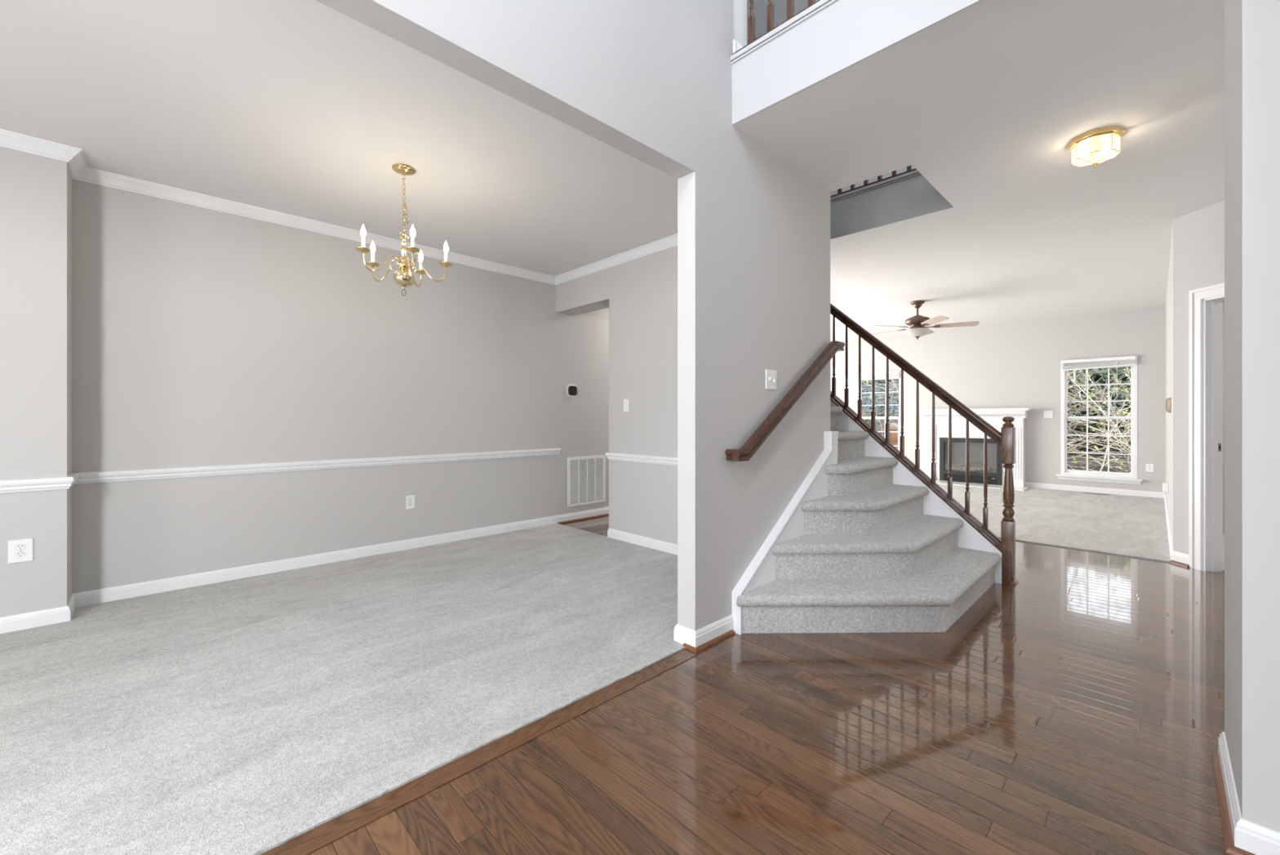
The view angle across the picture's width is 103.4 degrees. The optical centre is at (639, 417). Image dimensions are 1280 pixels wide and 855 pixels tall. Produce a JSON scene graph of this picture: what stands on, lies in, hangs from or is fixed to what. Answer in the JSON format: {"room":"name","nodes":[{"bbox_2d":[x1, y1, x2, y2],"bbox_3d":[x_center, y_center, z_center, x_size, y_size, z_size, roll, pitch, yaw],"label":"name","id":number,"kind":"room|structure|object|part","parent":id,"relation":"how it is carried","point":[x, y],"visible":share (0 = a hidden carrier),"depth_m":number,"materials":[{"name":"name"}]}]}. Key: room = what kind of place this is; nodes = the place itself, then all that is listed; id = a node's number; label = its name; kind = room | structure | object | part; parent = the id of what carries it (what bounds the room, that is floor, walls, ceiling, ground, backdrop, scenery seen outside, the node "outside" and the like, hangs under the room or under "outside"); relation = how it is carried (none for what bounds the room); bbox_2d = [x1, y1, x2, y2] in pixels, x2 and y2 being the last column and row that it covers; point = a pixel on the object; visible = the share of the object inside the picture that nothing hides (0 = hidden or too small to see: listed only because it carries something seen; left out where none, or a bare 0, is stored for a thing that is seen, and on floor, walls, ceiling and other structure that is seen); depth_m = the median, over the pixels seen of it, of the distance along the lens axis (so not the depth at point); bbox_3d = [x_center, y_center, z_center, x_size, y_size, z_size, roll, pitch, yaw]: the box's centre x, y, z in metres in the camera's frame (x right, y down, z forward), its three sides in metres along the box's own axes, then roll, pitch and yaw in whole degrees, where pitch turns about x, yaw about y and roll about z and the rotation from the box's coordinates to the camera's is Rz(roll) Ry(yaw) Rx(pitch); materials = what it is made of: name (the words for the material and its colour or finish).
{"room":"entrance hall","nodes":[
{"label":"entrance hall","id":0,"kind":"room"},
{"bbox_2d":[0,146,608,617],"bbox_3d":[-2.197,-0.205,4.132,7.800,2.750,0.431,0,0,-44],"label":"wall","id":1,"kind":"structure","parent":0,"point":[138,331],"depth_m":3.61,"materials":[{"name":"grey paint"}]},
{"bbox_2d":[8,537,33,563],"bbox_3d":[-3.333,0.716,2.724,0.086,0.122,0.009,0,0,-44],"label":"wall outlet","id":2,"kind":"object","parent":1,"relation":"attached to","point":[19,550],"visible":1,"depth_m":2.72,"materials":[{"name":"white plastic"}]},
{"bbox_2d":[15,544,25,550],"bbox_3d":[-3.331,0.697,2.722,0.034,0.028,0.003,0,0,-44],"label":"receptacle","id":3,"kind":"object","parent":2,"relation":"attached to","point":[18,547],"depth_m":2.72,"materials":[{"name":"white plastic"}]},
{"bbox_2d":[15,551,25,557],"bbox_3d":[-3.331,0.736,2.721,0.035,0.030,0.003,0,0,-44],"label":"receptacle","id":4,"kind":"object","parent":2,"relation":"attached to","point":[18,554],"depth_m":2.72,"materials":[{"name":"white plastic"}]},
{"bbox_2d":[0,448,560,493],"bbox_3d":[-2.848,0.364,3.377,5.815,0.068,0.308,0,0,-44],"label":"trim","id":5,"kind":"structure","parent":1,"relation":"attached to","point":[56,482],"depth_m":3.56,"materials":[{"name":"white paint"}]},
{"bbox_2d":[0,506,608,633],"bbox_3d":[-2.248,1.103,3.969,7.500,0.093,0.295,0,0,-44],"label":"baseboard","id":6,"kind":"structure","parent":1,"relation":"attached to","point":[62,614],"depth_m":3.61,"materials":[{"name":"white paint"}]},
{"bbox_2d":[0,128,677,284],"bbox_3d":[-1.984,-1.474,2.453,5.767,0.072,2.838,0,0,-44],"label":"trim","id":7,"kind":"structure","parent":1,"relation":"attached to","point":[73,156],"depth_m":3.67,"materials":[{"name":"white paint"}]},
{"bbox_2d":[405,494,414,509],"bbox_3d":[-1.997,0.735,4.410,0.075,0.118,0.009,0,0,-44],"label":"wall outlet","id":8,"kind":"object","parent":1,"relation":"attached to","point":[410,500],"visible":1,"depth_m":4.41,"materials":[{"name":"white plastic"}]},
{"bbox_2d":[566,383,577,397],"bbox_3d":[-0.742,-0.302,5.617,0.154,0.150,0.026,0,0,-44],"label":"thermostat","id":9,"kind":"object","parent":1,"relation":"attached to","point":[571,388],"visible":1,"depth_m":5.60,"materials":[{"name":"white plastic"}]},
{"bbox_2d":[557,513,608,524],"bbox_3d":[-0.262,1.140,6.070,1.723,0.020,0.016,0,0,-44],"label":"trim","id":10,"kind":"structure","parent":1,"relation":"attached to","point":[605,514],"depth_m":5.70,"materials":[{"name":"brown wood"}]},
{"bbox_2d":[567,454,605,506],"bbox_3d":[-0.595,0.712,5.769,0.542,0.548,0.012,0,0,-44],"label":"air vent","id":11,"kind":"object","parent":1,"relation":"in","point":[586,475],"visible":1,"depth_m":5.76,"materials":[{"name":"white plastic"}]},
{"bbox_2d":[0,0,677,275],"bbox_3d":[-2.046,-1.705,2.524,5.777,0.390,3.027,0,0,-44],"label":"ceiling","id":12,"kind":"structure","parent":0,"point":[305,108],"depth_m":2.62,"materials":[{"name":"white paint"}]},
{"bbox_2d":[355,163,453,295],"bbox_3d":[-1.426,-1.124,3.048,0.531,0.772,0.529,0,0,-44],"label":"chandelier","id":13,"kind":"object","parent":12,"relation":"hanging from","point":[402,277],"visible":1,"depth_m":3.05,"materials":[{"name":"gold metal"}]},
{"bbox_3d":[-1.568,-1.060,2.871,0.030,0.080,0.030,0,0,-44],"label":"flame bulb","id":14,"kind":"part","parent":13,"relation":"part of","materials":[{"name":"white glass"}]},
{"bbox_3d":[-1.654,-1.060,3.138,0.030,0.080,0.030,0,0,-44],"label":"flame bulb","id":15,"kind":"part","parent":13,"relation":"part of","materials":[{"name":"white glass"}]},
{"bbox_3d":[-1.503,-0.906,2.959,0.008,0.127,0.228,0,0,36],"label":"arm","id":16,"kind":"part","parent":13,"relation":"part of","materials":[{"name":"gold metal"}]},
{"bbox_3d":[-1.551,-0.906,3.104,0.228,0.127,0.008,0,0,18],"label":"arm","id":17,"kind":"part","parent":13,"relation":"part of","materials":[{"name":"gold metal"}]},
{"bbox_3d":[-1.351,-0.906,2.959,0.008,0.127,0.228,0,0,-36],"label":"arm","id":18,"kind":"part","parent":13,"relation":"part of","materials":[{"name":"gold metal"}]},
{"bbox_3d":[-1.287,-1.060,2.871,0.030,0.080,0.030,0,0,-44],"label":"flame bulb","id":19,"kind":"part","parent":13,"relation":"part of","materials":[{"name":"white glass"}]},
{"bbox_3d":[-1.427,-0.906,3.194,0.008,0.127,0.228,0,0,0],"label":"arm","id":20,"kind":"part","parent":13,"relation":"part of","materials":[{"name":"gold metal"}]},
{"bbox_3d":[-1.427,-1.060,3.303,0.030,0.080,0.030,0,0,-44],"label":"flame bulb","id":21,"kind":"part","parent":13,"relation":"part of","materials":[{"name":"white glass"}]},
{"bbox_3d":[-1.304,-0.906,3.104,0.228,0.127,0.008,0,0,-18],"label":"arm","id":22,"kind":"part","parent":13,"relation":"part of","materials":[{"name":"gold metal"}]},
{"bbox_3d":[-1.200,-1.060,3.138,0.030,0.080,0.030,0,0,-44],"label":"flame bulb","id":23,"kind":"part","parent":13,"relation":"part of","materials":[{"name":"white glass"}]},
{"bbox_2d":[315,0,830,631],"bbox_3d":[-0.865,-1.575,1.481,6.020,5.450,0.116,0,0,-44],"label":"wall","id":24,"kind":"structure","parent":0,"point":[651,81],"depth_m":2.57,"materials":[{"name":"grey paint"}]},
{"bbox_2d":[682,629,734,653],"bbox_3d":[0.361,1.140,2.608,0.320,0.020,0.088,0,0,-44],"label":"trim","id":25,"kind":"structure","parent":24,"relation":"attached to","point":[719,638],"depth_m":2.54,"materials":[{"name":"brown wood"}]},
{"bbox_2d":[765,368,776,389],"bbox_3d":[0.784,-0.226,2.988,0.116,0.115,0.017,0,0,-44],"label":"light switch","id":26,"kind":"object","parent":24,"relation":"attached to","point":[771,375],"visible":1,"depth_m":2.98,"materials":[{"name":"white plastic"}]},
{"bbox_2d":[725,340,844,461],"bbox_3d":[0.936,-0.147,3.081,1.247,0.749,0.094,0,0,-44],"label":"wall handrail","id":27,"kind":"object","parent":24,"relation":"attached to","point":[750,446],"visible":1,"depth_m":2.94,"materials":[{"name":"brown wood"}]},
{"bbox_2d":[730,0,981,124],"bbox_3d":[1.107,-1.760,2.089,0.022,0.361,1.757,0,0,-44],"label":"trim","id":28,"kind":"structure","parent":24,"relation":"attached to","point":[827,37],"depth_m":2.36,"materials":[{"name":"white paint"}]},
{"bbox_2d":[0,484,1227,854],"bbox_3d":[1.984,1.205,3.527,12.960,0.130,10.700,0,0,-44],"label":"floor","id":29,"kind":"structure","parent":0,"point":[1076,706],"depth_m":1.97,"materials":[{"name":"brown wood"}]},
{"bbox_2d":[259,648,697,854],"bbox_3d":[-1.364,1.148,0.914,4.515,0.003,0.085,0,0,-44],"label":"trim","id":30,"kind":"structure","parent":29,"relation":"on","point":[312,840],"depth_m":1.66,"materials":[{"name":"brown wood"}]},
{"bbox_2d":[731,400,1001,634],"bbox_3d":[0.719,-0.215,3.942,2.072,2.731,3.132,0,0,-44],"label":"staircase","id":31,"kind":"structure","parent":29,"relation":"on","point":[863,544],"depth_m":2.98,"materials":[{"name":"grey carpet"}]},
{"bbox_3d":[0.939,0.621,3.109,1.176,1.058,0.056,0,0,-44],"label":"skirt cap moulding","id":32,"kind":"part","parent":31,"relation":"part of","materials":[{"name":"white paint"}]},
{"bbox_2d":[830,302,1018,585],"bbox_3d":[1.926,-0.212,4.231,0.193,2.724,2.006,0,0,-44],"label":"stair railing","id":33,"kind":"object","parent":31,"relation":"on","point":[1006,438],"visible":0.72,"depth_m":3.81,"materials":[{"name":"brown wood"}]},
{"bbox_3d":[1.917,-0.686,4.253,0.060,1.775,1.962,0,0,-44],"label":"handrail","id":34,"kind":"part","parent":33,"relation":"part of","materials":[{"name":"brown wood"}]},
{"bbox_3d":[1.916,0.080,4.241,0.193,1.706,1.890,0,0,-44],"label":"shoe rail","id":35,"kind":"part","parent":33,"relation":"part of","materials":[{"name":"brown wood"}]},
{"bbox_3d":[2.594,0.570,3.555,0.072,1.160,0.072,0,0,-44],"label":"newel post","id":36,"kind":"part","parent":33,"relation":"part of","materials":[{"name":"brown wood"}]},
{"bbox_3d":[2.594,1.141,3.543,0.088,0.018,0.088,0,0,-44],"label":"newel shoe moulding","id":37,"kind":"part","parent":33,"relation":"part of","materials":[{"name":"brown wood"}]},
{"bbox_2d":[919,408,1031,490],"bbox_3d":[5.748,0.496,8.752,0.920,1.308,1.624,0,0,-44],"label":"fireplace","id":38,"kind":"object","parent":29,"relation":"on","point":[993,416],"visible":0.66,"depth_m":8.71,"materials":[{"name":"white paint"}]},
{"bbox_3d":[5.736,0.740,8.772,0.070,0.780,0.925,0,0,-44],"label":"firebox frame","id":39,"kind":"part","parent":38,"relation":"part of","materials":[{"name":"black metal"}]},
{"bbox_3d":[5.718,-0.034,8.723,0.035,0.024,1.490,0,0,-44],"label":"dentil moulding","id":40,"kind":"part","parent":38,"relation":"part of","materials":[{"name":"white paint"}]},
{"bbox_2d":[919,408,1031,417],"bbox_3d":[5.750,-0.079,8.754,0.275,0.158,1.624,0,0,-44],"label":"mantel shelf","id":41,"kind":"object","parent":38,"relation":"attached to","point":[982,412],"depth_m":8.52,"materials":[{"name":"white paint"}]},
{"bbox_2d":[1083,492,1110,495],"bbox_3d":[6.851,1.137,7.579,0.110,0.004,0.300,0,0,-44],"label":"floor vent","id":42,"kind":"object","parent":29,"relation":"in","point":[1083,492],"visible":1,"depth_m":7.58,"materials":[{"name":"beige plastic"}]},
{"bbox_2d":[555,245,677,544],"bbox_3d":[0.176,-0.215,4.548,0.252,2.730,2.838,0,0,-44],"label":"wall","id":43,"kind":"structure","parent":0,"point":[640,295],"depth_m":4.52,"materials":[{"name":"grey paint"}]},
{"bbox_2d":[623,399,629,411],"bbox_3d":[-0.124,-0.116,4.665,0.017,0.115,0.070,0,0,-44],"label":"light switch","id":44,"kind":"object","parent":43,"relation":"attached to","point":[626,402],"visible":1,"depth_m":4.66,"materials":[{"name":"white plastic"}]},
{"bbox_2d":[605,452,677,465],"bbox_3d":[0.389,0.364,4.157,0.067,0.068,1.981,0,0,-44],"label":"trim","id":45,"kind":"structure","parent":43,"relation":"attached to","point":[611,455],"depth_m":4.49,"materials":[{"name":"white paint"}]},
{"bbox_2d":[607,528,733,647],"bbox_3d":[0.449,1.103,3.838,1.055,0.093,2.568,0,0,-12],"label":"baseboard","id":46,"kind":"structure","parent":43,"relation":"attached to","point":[682,634],"depth_m":2.66,"materials":[{"name":"white paint"}]},
{"bbox_2d":[746,0,817,44],"bbox_3d":[1.968,-4.375,3.580,13.210,0.150,10.800,0,0,-44],"label":"ceiling","id":47,"kind":"structure","parent":0,"point":[760,6],"depth_m":5.36,"materials":[{"name":"white paint"}]},
{"bbox_2d":[743,0,915,195],"bbox_3d":[3.348,-3.100,5.686,7.996,2.400,9.500,0,0,-44],"label":"wall","id":48,"kind":"structure","parent":0,"point":[904,169],"depth_m":5.82,"materials":[{"name":"grey paint"}]},
{"bbox_2d":[733,39,742,53],"bbox_3d":[0.450,-1.971,2.870,0.113,0.142,0.307,0,0,-44],"label":"baseboard","id":49,"kind":"structure","parent":48,"relation":"attached to","point":[736,46],"depth_m":2.73,"materials":[{"name":"white paint"}]},
{"bbox_2d":[830,169,953,239],"bbox_3d":[1.367,-1.760,4.794,0.022,0.361,2.820,0,0,-44],"label":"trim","id":50,"kind":"structure","parent":48,"relation":"attached to","point":[908,195],"depth_m":4.14,"materials":[{"name":"grey paint"}]},
{"bbox_2d":[733,0,1224,342],"bbox_3d":[3.695,-1.740,5.325,8.200,0.320,10.700,0,0,-44],"label":"ceiling","id":51,"kind":"structure","parent":0,"point":[987,101],"depth_m":2.97,"materials":[{"name":"white paint"}]},
{"bbox_2d":[871,300,979,339],"bbox_3d":[3.801,-1.323,6.910,1.339,0.514,1.364,0,0,-44],"label":"ceiling fan","id":52,"kind":"object","parent":51,"relation":"hanging from","point":[917,322],"visible":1,"depth_m":6.76,"materials":[{"name":"brown metal"}]},
{"bbox_3d":[3.548,-1.232,7.263,0.146,0.039,0.510,0,0,-31],"label":"blade","id":53,"kind":"part","parent":52,"relation":"part of","materials":[{"name":"brown wood"}]},
{"bbox_3d":[3.339,-1.232,6.771,0.510,0.039,0.146,0,0,-13],"label":"blade","id":54,"kind":"part","parent":52,"relation":"part of","materials":[{"name":"brown wood"}]},
{"bbox_3d":[3.782,-1.153,6.873,0.300,0.099,0.300,0,0,-44],"label":"lamp shade","id":55,"kind":"part","parent":52,"relation":"part of","materials":[{"name":"white glass"}]},
{"bbox_3d":[3.742,-1.232,6.420,0.146,0.039,0.510,0,0,5],"label":"blade","id":56,"kind":"part","parent":52,"relation":"part of","materials":[{"name":"brown wood"}]},
{"bbox_3d":[4.201,-1.232,6.695,0.510,0.039,0.146,0,0,23],"label":"blade","id":57,"kind":"part","parent":52,"relation":"part of","materials":[{"name":"brown wood"}]},
{"bbox_2d":[1066,125,1125,167],"bbox_3d":[2.577,-1.498,2.858,0.229,0.165,0.229,0,0,-22],"label":"ceiling light","id":58,"kind":"object","parent":51,"relation":"attached to","point":[1095,140],"visible":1,"depth_m":2.84,"materials":[{"name":"white glass"}]},
{"bbox_3d":[2.568,-1.494,2.920,0.073,0.112,0.103,0,0,-44],"label":"glass panel","id":59,"kind":"part","parent":58,"relation":"part of","materials":[{"name":"glass"}]},
{"bbox_3d":[2.515,-1.494,2.870,0.073,0.112,0.103,0,0,-44],"label":"glass panel","id":60,"kind":"part","parent":58,"relation":"part of","materials":[{"name":"glass"}]},
{"bbox_3d":[2.532,-1.511,2.877,0.042,0.058,0.042,0,0,-44],"label":"light bulb","id":61,"kind":"part","parent":58,"relation":"part of","materials":[{"name":"white glass"}]},
{"bbox_3d":[2.515,-1.494,2.848,0.103,0.112,0.073,0,0,-44],"label":"glass panel","id":62,"kind":"part","parent":58,"relation":"part of","materials":[{"name":"glass"}]},
{"bbox_3d":[2.623,-1.511,2.840,0.042,0.058,0.042,0,0,-44],"label":"light bulb","id":63,"kind":"part","parent":58,"relation":"part of","materials":[{"name":"white glass"}]},
{"bbox_3d":[2.587,-1.494,2.796,0.073,0.112,0.103,0,0,-44],"label":"glass panel","id":64,"kind":"part","parent":58,"relation":"part of","materials":[{"name":"glass"}]},
{"bbox_3d":[1.151,-1.919,2.131,0.100,0.038,1.757,0,0,-44],"label":"trim","id":65,"kind":"structure","parent":51,"relation":"on","visible":0},
{"bbox_2d":[732,0,820,54],"bbox_3d":[1.141,-2.405,2.122,0.097,0.931,1.752,0,0,-44],"label":"railing","id":66,"kind":"object","parent":65,"relation":"on","point":[790,3],"visible":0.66,"depth_m":2.58,"materials":[{"name":"brown wood"}]},
{"bbox_3d":[1.410,-1.919,4.837,0.100,0.038,2.820,0,0,-44],"label":"trim","id":67,"kind":"structure","parent":51,"relation":"on","visible":0},
{"bbox_2d":[830,164,916,197],"bbox_3d":[1.428,-2.405,4.799,0.097,0.931,2.900,0,0,-44],"label":"railing","id":68,"kind":"object","parent":67,"relation":"on","point":[909,169],"visible":0.02,"depth_m":4.20,"materials":[{"name":"brown wood"}]},
{"bbox_2d":[830,306,1165,492],"bbox_3d":[6.220,-1.525,8.575,0.150,5.550,9.650,0,0,-44],"label":"wall","id":69,"kind":"structure","parent":0,"point":[1017,365],"depth_m":8.25,"materials":[{"name":"grey paint"}]},
{"bbox_2d":[856,370,901,450],"bbox_3d":[4.744,0.030,10.025,0.190,1.880,0.965,0,0,-44],"label":"window","id":70,"kind":"structure","parent":69,"relation":"in","point":[900,380],"depth_m":9.87,"materials":[{"name":"white paint"}]},
{"bbox_2d":[855,370,900,380],"bbox_3d":[4.704,-0.830,9.986,0.049,0.150,0.835,0,0,-44],"label":"window blind","id":71,"kind":"object","parent":70,"relation":"attached to","point":[879,374],"visible":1,"depth_m":9.93,"materials":[{"name":"white paint"}]},
{"bbox_3d":[4.704,-0.880,9.986,0.049,0.050,0.835,0,0,-44],"label":"head rail","id":72,"kind":"part","parent":71,"relation":"part of","materials":[{"name":"white paint"}]},
{"bbox_3d":[4.704,-0.764,9.986,0.049,0.018,0.835,0,0,-44],"label":"rail","id":73,"kind":"part","parent":71,"relation":"part of","materials":[{"name":"white paint"}]},
{"bbox_3d":[4.789,-0.417,10.068,0.035,0.885,0.775,0,0,-44],"label":"sash","id":74,"kind":"part","parent":70,"relation":"part of","materials":[{"name":"white paint"}]},
{"bbox_3d":[4.760,0.420,10.040,0.035,0.890,0.775,0,0,-44],"label":"sash","id":75,"kind":"part","parent":70,"relation":"part of","materials":[{"name":"white paint"}]},
{"bbox_2d":[1044,410,1053,417],"bbox_3d":[6.558,-0.058,8.107,0.017,0.115,0.116,0,0,-44],"label":"light switch","id":76,"kind":"object","parent":69,"relation":"attached to","point":[1047,414],"visible":1,"depth_m":8.11,"materials":[{"name":"white plastic"}]},
{"bbox_2d":[1025,481,1164,497],"bbox_3d":[6.904,1.103,7.752,0.014,0.093,1.595,0,0,-44],"label":"baseboard","id":77,"kind":"structure","parent":69,"relation":"attached to","point":[1035,485],"depth_m":7.69,"materials":[{"name":"white paint"}]},
{"bbox_2d":[1056,355,1142,484],"bbox_3d":[6.990,0.030,7.710,0.190,1.880,0.965,0,0,-44],"label":"window","id":78,"kind":"structure","parent":69,"relation":"in","point":[1074,474],"depth_m":7.68,"materials":[{"name":"white paint"}]},
{"bbox_2d":[1061,355,1136,397],"bbox_3d":[6.946,-0.603,7.668,0.059,0.605,0.835,0,0,-44],"label":"window blind","id":79,"kind":"object","parent":78,"relation":"attached to","point":[1124,361],"visible":1,"depth_m":7.64,"materials":[{"name":"white paint"}]},
{"bbox_3d":[6.950,-0.880,7.671,0.049,0.050,0.835,0,0,-44],"label":"head rail","id":80,"kind":"part","parent":79,"relation":"part of","materials":[{"name":"white paint"}]},
{"bbox_3d":[6.950,-0.764,7.671,0.049,0.052,0.835,0,0,-44],"label":"rail","id":81,"kind":"part","parent":79,"relation":"part of","materials":[{"name":"white paint"}]},
{"bbox_3d":[7.006,0.420,7.725,0.035,0.890,0.775,0,0,-44],"label":"sash","id":82,"kind":"part","parent":78,"relation":"part of","materials":[{"name":"white paint"}]},
{"bbox_3d":[6.947,0.931,7.668,0.070,0.077,0.965,0,0,-44],"label":"sill","id":83,"kind":"part","parent":78,"relation":"part of","materials":[{"name":"white paint"}]},
{"bbox_3d":[7.034,-0.417,7.753,0.035,0.885,0.775,0,0,-44],"label":"sash","id":84,"kind":"part","parent":78,"relation":"part of","materials":[{"name":"white paint"}]},
{"bbox_2d":[1146,463,1153,471],"bbox_3d":[7.357,0.720,7.288,0.009,0.115,0.080,0,0,-44],"label":"wall outlet","id":85,"kind":"object","parent":69,"relation":"attached to","point":[1149,467],"visible":1,"depth_m":7.29,"materials":[{"name":"white plastic"}]},
{"bbox_2d":[1165,225,1173,546],"bbox_3d":[5.904,-0.215,5.554,4.510,2.730,0.152,0,0,-44],"label":"wall","id":86,"kind":"structure","parent":0,"point":[1169,300],"depth_m":4.83,"materials":[{"name":"grey paint"}]},
{"bbox_2d":[1162,481,1168,493],"bbox_3d":[5.761,0.760,5.536,0.120,0.120,0.044,0,0,-44],"label":"plug adapter","id":87,"kind":"object","parent":86,"relation":"attached to","point":[1165,486],"visible":0.93,"depth_m":5.51,"materials":[{"name":"white plastic"}]},
{"bbox_2d":[1165,397,1170,413],"bbox_3d":[4.844,-0.116,4.632,0.235,0.141,0.034,0,0,-44],"label":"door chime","id":88,"kind":"object","parent":86,"relation":"attached to","point":[1167,400],"visible":0.99,"depth_m":4.55,"materials":[{"name":"beige plastic"}]},
{"bbox_2d":[1164,492,1188,564],"bbox_3d":[5.816,1.103,5.568,0.106,0.093,4.616,0,0,44],"label":"baseboard","id":89,"kind":"structure","parent":86,"relation":"attached to","point":[1175,556],"depth_m":4.03,"materials":[{"name":"white paint"}]},
{"bbox_2d":[1173,200,1224,554],"bbox_3d":[4.298,-0.215,3.397,0.120,2.730,1.250,0,0,1],"label":"wall","id":90,"kind":"structure","parent":0,"point":[1198,235],"depth_m":3.94,"materials":[{"name":"grey paint"}]},
{"bbox_2d":[1169,560,1188,567],"bbox_3d":[4.226,1.140,3.956,0.016,0.020,0.133,0,0,1],"label":"trim","id":91,"kind":"structure","parent":90,"relation":"attached to","point":[1171,561],"depth_m":3.95,"materials":[{"name":"brown wood"}]},
{"bbox_2d":[1188,282,1224,570],"bbox_3d":[4.229,0.086,3.425,0.019,2.128,0.929,0,0,1],"label":"trim","id":92,"kind":"structure","parent":90,"relation":"attached to","point":[1196,296],"depth_m":3.85,"materials":[{"name":"white paint"}]},
{"bbox_2d":[1202,293,1224,571],"bbox_3d":[4.299,0.128,3.424,0.129,2.045,0.763,0,0,1],"label":"door","id":93,"kind":"structure","parent":90,"relation":"in","point":[1212,307],"depth_m":3.79,"materials":[{"name":"white paint"}]},
{"bbox_3d":[4.343,0.220,3.786,0.027,0.060,0.002,0,0,1],"label":"strike plate","id":94,"kind":"part","parent":93,"relation":"part of","materials":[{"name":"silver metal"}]},
{"bbox_2d":[1222,300,1224,533],"bbox_3d":[6.995,-0.215,3.790,0.120,2.730,3.900,0,0,-44],"label":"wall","id":95,"kind":"structure","parent":0,"point":[1223,300],"depth_m":4.98,"materials":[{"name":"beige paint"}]},
{"bbox_2d":[1222,533,1224,564],"bbox_3d":[5.589,1.147,3.401,2.440,0.006,2.300,0,0,-44],"label":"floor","id":96,"kind":"structure","parent":0,"point":[1223,534],"depth_m":4.42,"materials":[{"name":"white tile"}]},
{"bbox_2d":[1224,0,1279,831],"bbox_3d":[0.145,-1.575,-0.149,5.200,5.450,0.116,0,0,-44],"label":"wall","id":97,"kind":"structure","parent":0,"point":[1251,27],"depth_m":1.32,"materials":[{"name":"grey paint"}]},
{"bbox_2d":[1211,752,1255,854],"bbox_3d":[1.794,1.140,1.472,0.545,0.020,0.146,0,0,-44],"label":"trim","id":98,"kind":"structure","parent":97,"relation":"attached to","point":[1230,849],"depth_m":1.45,"materials":[{"name":"brown wood"}]},
{"bbox_2d":[1217,731,1279,854],"bbox_3d":[1.811,1.103,1.477,0.544,0.093,0.130,0,0,-44],"label":"baseboard","id":99,"kind":"structure","parent":97,"relation":"attached to","point":[1251,837],"depth_m":1.33,"materials":[{"name":"white paint"}]},
{"label":"outside","id":100,"kind":"structure","parent":0,"visible":0},
{"bbox_2d":[863,412,1130,472],"bbox_3d":[9.640,0.525,16.317,15.440,1.950,50.000,0,0,-44],"label":"ground","id":101,"kind":"structure","parent":100,"point":[1070,455],"depth_m":11.31,"materials":[{"name":"green plant"}]},
{"bbox_2d":[889,422,897,448],"bbox_3d":[5.324,0.800,10.597,0.260,1.400,0.260,0,0,-44],"label":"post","id":102,"kind":"object","parent":101,"relation":"on","point":[893,426],"visible":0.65,"depth_m":10.51,"materials":[{"name":"wood"}]},
{"bbox_2d":[862,378,1121,459],"bbox_3d":[6.457,-0.591,12.160,6.620,4.654,5.927,0,0,-9],"label":"shrub","id":103,"kind":"object","parent":101,"relation":"on","point":[882,414],"visible":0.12,"depth_m":12.20,"materials":[{"name":"green plant"}]},
{"bbox_2d":[862,378,1129,413],"bbox_3d":[14.507,-1.650,23.823,6.800,3.600,18.600,0,0,-44],"label":"house","id":104,"kind":"structure","parent":101,"relation":"on","point":[882,398],"depth_m":23.07,"materials":[{"name":"white"}]},
{"bbox_2d":[862,367,1130,471],"bbox_3d":[8.520,-0.789,11.835,6.194,5.761,10.878,0,0,-44],"label":"shrub","id":105,"kind":"object","parent":101,"relation":"on","point":[1073,457],"visible":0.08,"depth_m":9.89,"materials":[{"name":"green plant"}]},
{"bbox_2d":[884,366,1130,472],"bbox_3d":[9.705,-0.739,8.767,8.150,4.186,5.674,0,0,-5],"label":"shrub","id":106,"kind":"object","parent":101,"relation":"on","point":[1089,375],"visible":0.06,"depth_m":9.12,"materials":[{"name":"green plant"}]},
{"bbox_2d":[1066,366,1130,467],"bbox_3d":[10.401,-1.314,10.146,8.707,6.216,7.860,0,0,9],"label":"shrub","id":107,"kind":"object","parent":101,"relation":"on","point":[1078,422],"visible":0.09,"depth_m":9.81,"materials":[{"name":"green plant"}]},
{"bbox_2d":[1066,366,1130,450],"bbox_3d":[11.219,-0.273,11.712,2.599,2.251,4.575,0,0,-44],"label":"bush","id":108,"kind":"object","parent":101,"relation":"on","point":[1120,370],"visible":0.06,"depth_m":11.41,"materials":[{"name":"green plant"}]}
]}

